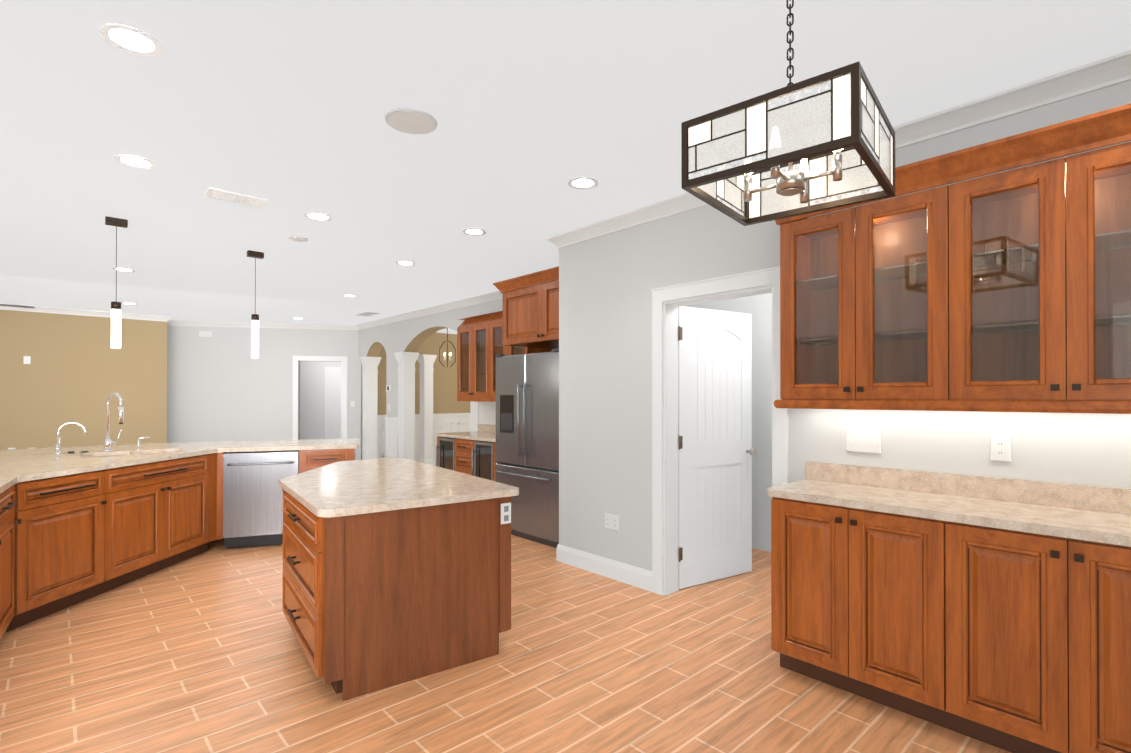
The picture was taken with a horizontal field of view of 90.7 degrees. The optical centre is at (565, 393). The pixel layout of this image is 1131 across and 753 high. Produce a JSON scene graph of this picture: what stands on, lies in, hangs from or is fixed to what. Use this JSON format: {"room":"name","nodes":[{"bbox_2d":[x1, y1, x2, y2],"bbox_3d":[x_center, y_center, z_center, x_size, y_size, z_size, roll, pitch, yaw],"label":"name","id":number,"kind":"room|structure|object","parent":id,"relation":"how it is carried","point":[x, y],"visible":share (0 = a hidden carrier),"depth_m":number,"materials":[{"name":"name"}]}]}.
{"room":"kitchen","nodes":[
{"label":"kitchen","id":0,"kind":"room"},
{"bbox_2d":[0,310,166,449],"bbox_3d":[-9.807,0.055,6.626,8.310,2.725,0.150,0,0,-42],"label":"wall","id":1,"kind":"structure","parent":0,"point":[79,369],"depth_m":8.63,"materials":[{"name":"beige paint"}]},
{"bbox_2d":[23,356,30,363],"bbox_3d":[-7.929,-0.499,8.224,0.075,0.115,0.020,0,0,-42],"label":"switch plate","id":2,"kind":"object","parent":1,"relation":"attached to","point":[26,359],"visible":1,"depth_m":8.23,"materials":[{"name":"white plastic"}]},
{"bbox_2d":[167,326,362,459],"bbox_3d":[-5.338,0.077,11.256,4.320,2.725,2.000,0,0,-12],"label":"wall","id":3,"kind":"structure","parent":0,"point":[222,385],"depth_m":10.15,"materials":[{"name":"white paint"}]},
{"bbox_2d":[199,331,212,336],"bbox_3d":[-6.422,-1.069,9.981,0.220,0.100,0.036,0,0,-12],"label":"door chime","id":4,"kind":"object","parent":3,"relation":"attached to","point":[205,333],"visible":0.98,"depth_m":9.97,"materials":[{"name":"white plastic"}]},
{"bbox_2d":[293,356,347,439],"bbox_3d":[-4.575,0.366,10.459,0.950,2.140,0.160,0,0,-12],"label":"door frame","id":5,"kind":"structure","parent":3,"relation":"attached to","point":[296,387],"depth_m":10.41,"materials":[{"name":"white wood"}]},
{"bbox_2d":[325,362,341,438],"bbox_3d":[-4.523,0.418,11.608,0.964,2.030,1.836,0,0,-42],"label":"hall door","id":6,"kind":"structure","parent":3,"relation":"in","point":[333,402],"depth_m":12.20,"materials":[{"name":"white wood"}]},
{"bbox_2d":[377,333,469,414],"bbox_3d":[-2.134,0.082,12.281,4.530,2.725,0.130,0,0,-42],"label":"wall","id":7,"kind":"structure","parent":0,"point":[445,389],"depth_m":11.71,"materials":[{"name":"beige paint"}]},
{"bbox_2d":[377,413,469,462],"bbox_3d":[-2.094,0.929,12.195,4.440,1.030,0.045,0,0,-42],"label":"trim","id":8,"kind":"structure","parent":7,"relation":"attached to","point":[450,422],"depth_m":11.59,"materials":[{"name":"white wood"}]},
{"bbox_2d":[358,298,553,423],"bbox_3d":[-1.514,0.062,8.076,0.220,2.725,6.920,0,0,-42],"label":"wall","id":9,"kind":"structure","parent":0,"point":[411,335],"depth_m":9.23,"materials":[{"name":"white paint"}]},
{"bbox_2d":[386,385,390,391],"bbox_3d":[-3.025,-0.088,9.548,0.030,0.120,0.130,0,0,-42],"label":"thermostat","id":10,"kind":"object","parent":9,"relation":"attached to","point":[388,388],"visible":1,"depth_m":9.52,"materials":[{"name":"white plastic"}]},
{"bbox_2d":[385,417,397,457],"bbox_3d":[-2.958,0.916,9.469,0.030,1.030,0.426,0,0,-42],"label":"trim","id":11,"kind":"structure","parent":9,"relation":"attached to","point":[391,437],"depth_m":9.45,"materials":[{"name":"white"}]},
{"bbox_2d":[457,314,484,398],"bbox_3d":[-1.014,-0.461,7.097,0.357,1.020,0.805,0,0,-42],"label":"upper cabinet","id":12,"kind":"object","parent":9,"relation":"attached to","point":[480,346],"depth_m":7.22,"materials":[{"name":"brown wood"}]},
{"bbox_2d":[485,311,550,398],"bbox_3d":[-0.566,-0.463,6.605,0.357,1.020,0.805,0,0,-42],"label":"upper cabinet","id":13,"kind":"object","parent":9,"relation":"attached to","point":[494,346],"depth_m":6.74,"materials":[{"name":"brown wood"}]},
{"bbox_2d":[493,266,558,348],"bbox_3d":[-0.021,0.115,5.699,0.769,2.595,1.386,0,0,-42],"label":"upper cabinet","id":14,"kind":"object","parent":9,"relation":"attached to","point":[530,317],"visible":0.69,"depth_m":5.60,"materials":[{"name":"brown wood"}]},
{"bbox_2d":[0,463,1010,752],"bbox_3d":[-2.436,1.435,4.983,17.000,0.050,19.000,0,0,-42],"label":"floor","id":15,"kind":"structure","parent":0,"point":[202,653],"depth_m":2.69,"materials":[{"name":"brown tile"}]},
{"bbox_2d":[0,534,31,639],"bbox_3d":[-3.224,0.956,2.817,0.729,0.884,0.732,0,0,-42],"label":"base cabinet","id":16,"kind":"object","parent":15,"relation":"on","point":[15,550],"depth_m":3.26,"materials":[{"name":"brown wood"}]},
{"bbox_2d":[32,522,123,621],"bbox_3d":[-3.475,0.960,3.579,0.906,0.884,0.854,0,0,-42],"label":"base cabinet","id":17,"kind":"object","parent":15,"relation":"on","point":[77,526],"depth_m":3.63,"materials":[{"name":"brown wood"}]},
{"bbox_2d":[0,438,358,537],"bbox_3d":[-2.713,0.502,4.136,3.442,0.034,4.084,0,0,-42],"label":"countertop","id":18,"kind":"structure","parent":17,"relation":"on","point":[41,489],"depth_m":4.15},
{"bbox_2d":[54,422,85,453],"bbox_3d":[-4.062,0.358,4.584,0.198,0.257,0.074,0,0,-42],"label":"filter faucet","id":19,"kind":"object","parent":18,"relation":"on","point":[58,448],"visible":1,"depth_m":4.54,"materials":[{"name":"silver metal"}]},
{"bbox_2d":[103,393,123,450],"bbox_3d":[-3.830,0.238,4.731,0.125,0.497,0.182,0,0,-42],"label":"faucet","id":20,"kind":"object","parent":18,"relation":"on","point":[108,442],"visible":1,"depth_m":4.74,"materials":[{"name":"silver metal"}]},
{"bbox_2d":[84,450,175,457],"bbox_3d":[-3.584,0.611,4.643,0.708,0.203,0.468,0,0,-42],"label":"sink","id":21,"kind":"object","parent":18,"relation":"in","point":[145,451],"depth_m":4.87,"materials":[{"name":"silver metal"}]},
{"bbox_2d":[136,436,149,449],"bbox_3d":[-3.716,0.431,4.912,0.096,0.112,0.046,0,0,-42],"label":"soap dispenser","id":22,"kind":"object","parent":18,"relation":"on","point":[138,444],"visible":1,"depth_m":4.89,"materials":[{"name":"silver metal"}]},
{"bbox_2d":[223,450,298,548],"bbox_3d":[-2.875,0.974,5.366,0.610,0.870,0.659,0,0,-20],"label":"dishwasher","id":23,"kind":"object","parent":18,"relation":"in","point":[252,503],"visible":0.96,"depth_m":5.10,"materials":[{"name":"grey metal"}]},
{"bbox_2d":[124,510,222,584],"bbox_3d":[-3.438,0.964,4.361,1.179,0.884,1.231,0,0,-42],"label":"base cabinet","id":24,"kind":"object","parent":15,"relation":"on","point":[152,545],"depth_m":4.41,"materials":[{"name":"brown wood"}]},
{"bbox_2d":[359,356,380,459],"bbox_3d":[-3.643,0.376,10.409,0.300,2.120,0.300,0,0,-42],"label":"column","id":25,"kind":"structure","parent":15,"relation":"on","point":[370,385],"depth_m":10.33,"materials":[{"name":"white paint"}]},
{"bbox_2d":[282,498,510,700],"bbox_3d":[-1.177,0.978,3.454,1.176,0.848,1.818,0,0,-42],"label":"kitchen island","id":26,"kind":"object","parent":15,"relation":"on","point":[396,571],"depth_m":2.73,"materials":[{"name":"brown wood"}]},
{"bbox_2d":[279,458,518,521],"bbox_3d":[-1.189,0.535,3.504,1.242,0.034,1.958,0,0,-42],"label":"island countertop","id":27,"kind":"structure","parent":26,"relation":"on","point":[351,491],"depth_m":3.04,"materials":[{"name":"beige stone"}]},
{"bbox_2d":[394,352,418,459],"bbox_3d":[-2.653,0.370,9.323,0.300,2.120,0.300,0,0,-42],"label":"column","id":28,"kind":"structure","parent":15,"relation":"on","point":[406,369],"depth_m":9.25,"materials":[{"name":"white paint"}]},
{"bbox_2d":[417,354,436,465],"bbox_3d":[-2.727,0.338,10.948,0.290,2.200,0.290,0,0,-42],"label":"column","id":29,"kind":"structure","parent":15,"relation":"on","point":[426,362],"depth_m":10.87,"materials":[{"name":"white paint"}]},
{"bbox_2d":[435,402,498,481],"bbox_3d":[-0.915,0.759,6.741,0.683,1.318,1.495,0,0,-42],"label":"bar","id":30,"kind":"object","parent":15,"relation":"on","point":[464,442],"visible":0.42,"depth_m":6.71,"materials":[{"name":"brown wood"}]},
{"bbox_2d":[436,437,455,470],"bbox_3d":[-1.282,0.984,7.071,0.614,0.872,0.379,0,0,-42],"label":"wine cooler","id":31,"kind":"object","parent":30,"relation":"in","point":[446,447],"visible":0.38,"depth_m":6.91,"materials":[{"name":"black"}]},
{"bbox_2d":[472,441,494,480],"bbox_3d":[-0.736,0.981,6.473,0.614,0.872,0.379,0,0,-42],"label":"wine cooler","id":32,"kind":"object","parent":30,"relation":"in","point":[483,459],"visible":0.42,"depth_m":6.31,"materials":[{"name":"black"}]},
{"bbox_2d":[470,401,477,431],"bbox_3d":[-1.171,0.363,7.697,0.300,2.120,0.300,0,0,-42],"label":"column","id":33,"kind":"structure","parent":15,"relation":"on","point":[473,415],"depth_m":7.65,"materials":[{"name":"white paint"}]},
{"bbox_2d":[495,349,558,547],"bbox_3d":[-0.118,0.503,5.666,0.861,1.820,1.012,0,0,-42],"label":"fridge","id":34,"kind":"object","parent":15,"relation":"on","point":[527,423],"visible":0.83,"depth_m":5.34,"materials":[{"name":"grey metal"}]},
{"bbox_2d":[767,461,1130,752],"bbox_3d":[2.442,0.883,1.594,0.514,1.020,3.755,0,0,-42],"label":"base cabinet","id":35,"kind":"object","parent":15,"relation":"on","point":[994,611],"visible":1,"depth_m":2.26,"materials":[{"name":"brown wood"}]},
{"bbox_2d":[0,0,1130,333],"bbox_3d":[-2.436,-1.341,4.996,17.000,0.050,19.000,0,0,-42],"label":"ceiling","id":36,"kind":"structure","parent":0,"point":[286,106],"depth_m":2.66,"materials":[{"name":"white paint"}]},
{"bbox_2d":[0,304,34,307],"bbox_3d":[-6.822,-1.072,6.173,1.395,0.474,1.402,0,0,-42],"label":"ceiling fan","id":37,"kind":"object","parent":36,"relation":"hanging from","point":[17,306],"visible":1,"depth_m":6.56,"materials":[{"name":"brown"}]},
{"bbox_2d":[105,216,127,347],"bbox_3d":[-3.384,-0.833,4.207,0.130,0.972,0.062,0,0,-42],"label":"pendant light","id":38,"kind":"object","parent":36,"relation":"hanging from","point":[115,314],"visible":1,"depth_m":4.18,"materials":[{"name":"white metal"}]},
{"bbox_2d":[112,267,134,271],"bbox_3d":[-4.652,-1.308,5.885,0.190,0.006,0.190,0,0,-42],"label":"recessed light","id":39,"kind":"object","parent":36,"relation":"in","point":[125,269],"visible":0.94,"depth_m":5.87,"materials":[{"name":"white"}]},
{"bbox_2d":[121,302,137,304],"bbox_3d":[-6.253,-1.298,8.011,0.190,0.006,0.190,0,0,-42],"label":"recessed light","id":40,"kind":"object","parent":36,"relation":"in","point":[129,303],"visible":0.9,"depth_m":8.01,"materials":[{"name":"white"}]},
{"bbox_2d":[99,23,162,56],"bbox_3d":[-1.627,-1.326,2.096,0.190,0.006,0.190,0,0,-42],"label":"recessed light","id":41,"kind":"object","parent":36,"relation":"in","point":[130,39],"visible":1,"depth_m":2.09,"materials":[{"name":"white"}]},
{"bbox_2d":[114,154,155,168],"bbox_3d":[-2.447,-1.321,3.181,0.190,0.006,0.190,0,0,-42],"label":"recessed light","id":42,"kind":"object","parent":36,"relation":"in","point":[135,161],"visible":1,"depth_m":3.17,"materials":[{"name":"white"}]},
{"bbox_2d":[204,187,267,207],"bbox_3d":[-2.210,-1.314,3.747,0.340,0.014,0.180,0,0,-42],"label":"ceiling vent","id":43,"kind":"object","parent":36,"relation":"in","point":[220,194],"visible":1,"depth_m":3.72,"materials":[{"name":"white metal"}]},
{"bbox_2d":[247,250,263,357],"bbox_3d":[-2.871,-0.824,5.169,0.130,0.980,0.062,0,0,-42],"label":"pendant light","id":44,"kind":"object","parent":36,"relation":"hanging from","point":[255,325],"visible":1,"depth_m":5.15,"materials":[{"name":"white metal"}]},
{"bbox_2d":[288,236,307,241],"bbox_3d":[-2.266,-1.312,4.735,0.152,0.010,0.152,0,0,-42],"label":"ceiling speaker","id":45,"kind":"object","parent":36,"relation":"attached to","point":[297,238],"visible":0.94,"depth_m":4.73,"materials":[{"name":"white plastic"}]},
{"bbox_2d":[304,212,331,220],"bbox_3d":[-1.838,-1.316,4.151,0.190,0.006,0.190,0,0,-42],"label":"recessed light","id":46,"kind":"object","parent":36,"relation":"in","point":[316,216],"visible":0.96,"depth_m":4.14,"materials":[{"name":"white"}]},
{"bbox_2d":[343,294,357,296],"bbox_3d":[-2.850,-1.301,7.398,0.190,0.006,0.190,0,0,-42],"label":"recessed light","id":47,"kind":"object","parent":36,"relation":"in","point":[348,295],"visible":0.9,"depth_m":7.38,"materials":[{"name":"white"}]},
{"bbox_2d":[357,312,379,315],"bbox_3d":[-3.204,-1.291,9.045,0.200,0.010,0.460,0,0,-42],"label":"ceiling vent","id":48,"kind":"object","parent":36,"relation":"in","point":[368,314],"visible":1,"depth_m":9.04,"materials":[{"name":"white"}]},
{"bbox_2d":[396,260,414,265],"bbox_3d":[-1.602,-1.309,5.588,0.190,0.006,0.190,0,0,-42],"label":"recessed light","id":49,"kind":"object","parent":36,"relation":"in","point":[407,263],"visible":0.9,"depth_m":5.60,"materials":[{"name":"white"}]},
{"bbox_2d":[385,108,436,133],"bbox_3d":[-0.749,-1.321,2.715,0.248,0.010,0.248,0,0,-42],"label":"ceiling speaker","id":50,"kind":"object","parent":36,"relation":"attached to","point":[410,121],"visible":1,"depth_m":2.70,"materials":[{"name":"white plastic"}]},
{"bbox_2d":[439,328,455,366],"bbox_3d":[-2.130,-0.887,10.077,0.328,0.808,0.287,0,0,-42],"label":"dining chandelier","id":51,"kind":"object","parent":36,"relation":"hanging from","point":[447,352],"visible":0.98,"depth_m":10.02,"materials":[{"name":"brown metal"}]},
{"bbox_2d":[462,228,485,235],"bbox_3d":[-0.740,-1.315,4.529,0.190,0.006,0.190,0,0,-42],"label":"recessed light","id":52,"kind":"object","parent":36,"relation":"in","point":[473,231],"visible":0.96,"depth_m":4.52,"materials":[{"name":"white"}]},
{"bbox_2d":[568,177,597,188],"bbox_3d":[0.109,-1.319,3.498,0.190,0.006,0.190,0,0,-42],"label":"recessed light","id":53,"kind":"object","parent":36,"relation":"in","point":[582,183],"visible":1,"depth_m":3.50,"materials":[{"name":"white"}]},
{"bbox_2d":[681,0,894,225],"bbox_3d":[0.698,-0.978,1.735,0.490,0.706,0.490,0,0,40],"label":"chandelier","id":54,"kind":"object","parent":36,"relation":"hanging from","point":[831,139],"visible":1,"depth_m":1.62,"materials":[{"name":"brown metal"}]},
{"bbox_2d":[685,293,771,551],"bbox_3d":[2.496,0.044,4.330,0.100,2.725,3.780,0,0,-42],"label":"wall","id":55,"kind":"structure","parent":0,"point":[758,308],"depth_m":5.04,"materials":[{"name":"white paint"}]},
{"bbox_2d":[559,80,1130,570],"bbox_3d":[2.594,0.032,1.929,0.150,2.725,7.700,0,0,-42],"label":"wall","id":56,"kind":"structure","parent":0,"point":[607,282],"depth_m":3.81,"materials":[{"name":"white paint"}]},
{"bbox_2d":[0,50,1130,329],"bbox_3d":[-3.651,-1.288,2.020,11.193,0.084,16.240,0,0,-42],"label":"crown molding","id":57,"kind":"structure","parent":56,"relation":"attached to","point":[1100,74],"depth_m":2.73,"materials":[{"name":"white"}]},
{"bbox_2d":[556,544,651,591],"bbox_3d":[0.274,1.336,4.345,0.016,0.140,1.026,0,0,-42],"label":"baseboard","id":58,"kind":"structure","parent":56,"relation":"attached to","point":[638,577],"depth_m":4.27,"materials":[{"name":"white wood"}]},
{"bbox_2d":[605,513,619,530],"bbox_3d":[0.353,0.978,4.260,0.013,0.116,0.150,0,0,-42],"label":"electrical outlet","id":59,"kind":"object","parent":56,"relation":"attached to","point":[612,521],"visible":1,"depth_m":4.25,"materials":[{"name":"white plastic"}]},
{"bbox_2d":[678,306,756,588],"bbox_3d":[1.153,0.383,4.194,0.785,2.030,0.238,0,0,-42],"label":"pantry door","id":60,"kind":"structure","parent":56,"relation":"in","point":[717,451],"depth_m":4.20,"materials":[{"name":"white wood"}]},
{"bbox_2d":[651,266,788,594],"bbox_3d":[1.008,0.330,3.648,0.176,2.147,1.002,0,0,-42],"label":"door frame","id":61,"kind":"structure","parent":56,"relation":"attached to","point":[667,301],"depth_m":3.90,"materials":[{"name":"white wood"}]},
{"bbox_2d":[774,163,925,402],"bbox_3d":[1.520,-0.482,2.729,0.357,1.020,0.816,0,0,-42],"label":"upper cabinet","id":62,"kind":"object","parent":56,"relation":"attached to","point":[853,320],"depth_m":2.77,"materials":[{"name":"brown wood"}]},
{"bbox_2d":[846,429,881,452],"bbox_3d":[1.562,0.247,2.932,0.020,0.118,0.172,0,0,-42],"label":"light switch","id":63,"kind":"object","parent":56,"relation":"attached to","point":[868,441],"visible":1,"depth_m":2.93,"materials":[{"name":"white"}]},
{"bbox_2d":[990,435,1010,461],"bbox_3d":[1.953,0.244,2.508,0.013,0.116,0.074,0,0,-42],"label":"outlet","id":64,"kind":"object","parent":56,"relation":"attached to","point":[1000,447],"visible":1,"depth_m":2.50,"materials":[{"name":"white plastic"}]},
{"bbox_2d":[922,103,1130,406],"bbox_3d":[1.999,-0.484,2.204,0.357,1.020,0.885,0,0,-42],"label":"upper cabinet","id":65,"kind":"object","parent":56,"relation":"attached to","point":[988,293],"depth_m":2.24,"materials":[{"name":"brown wood"}]}
]}

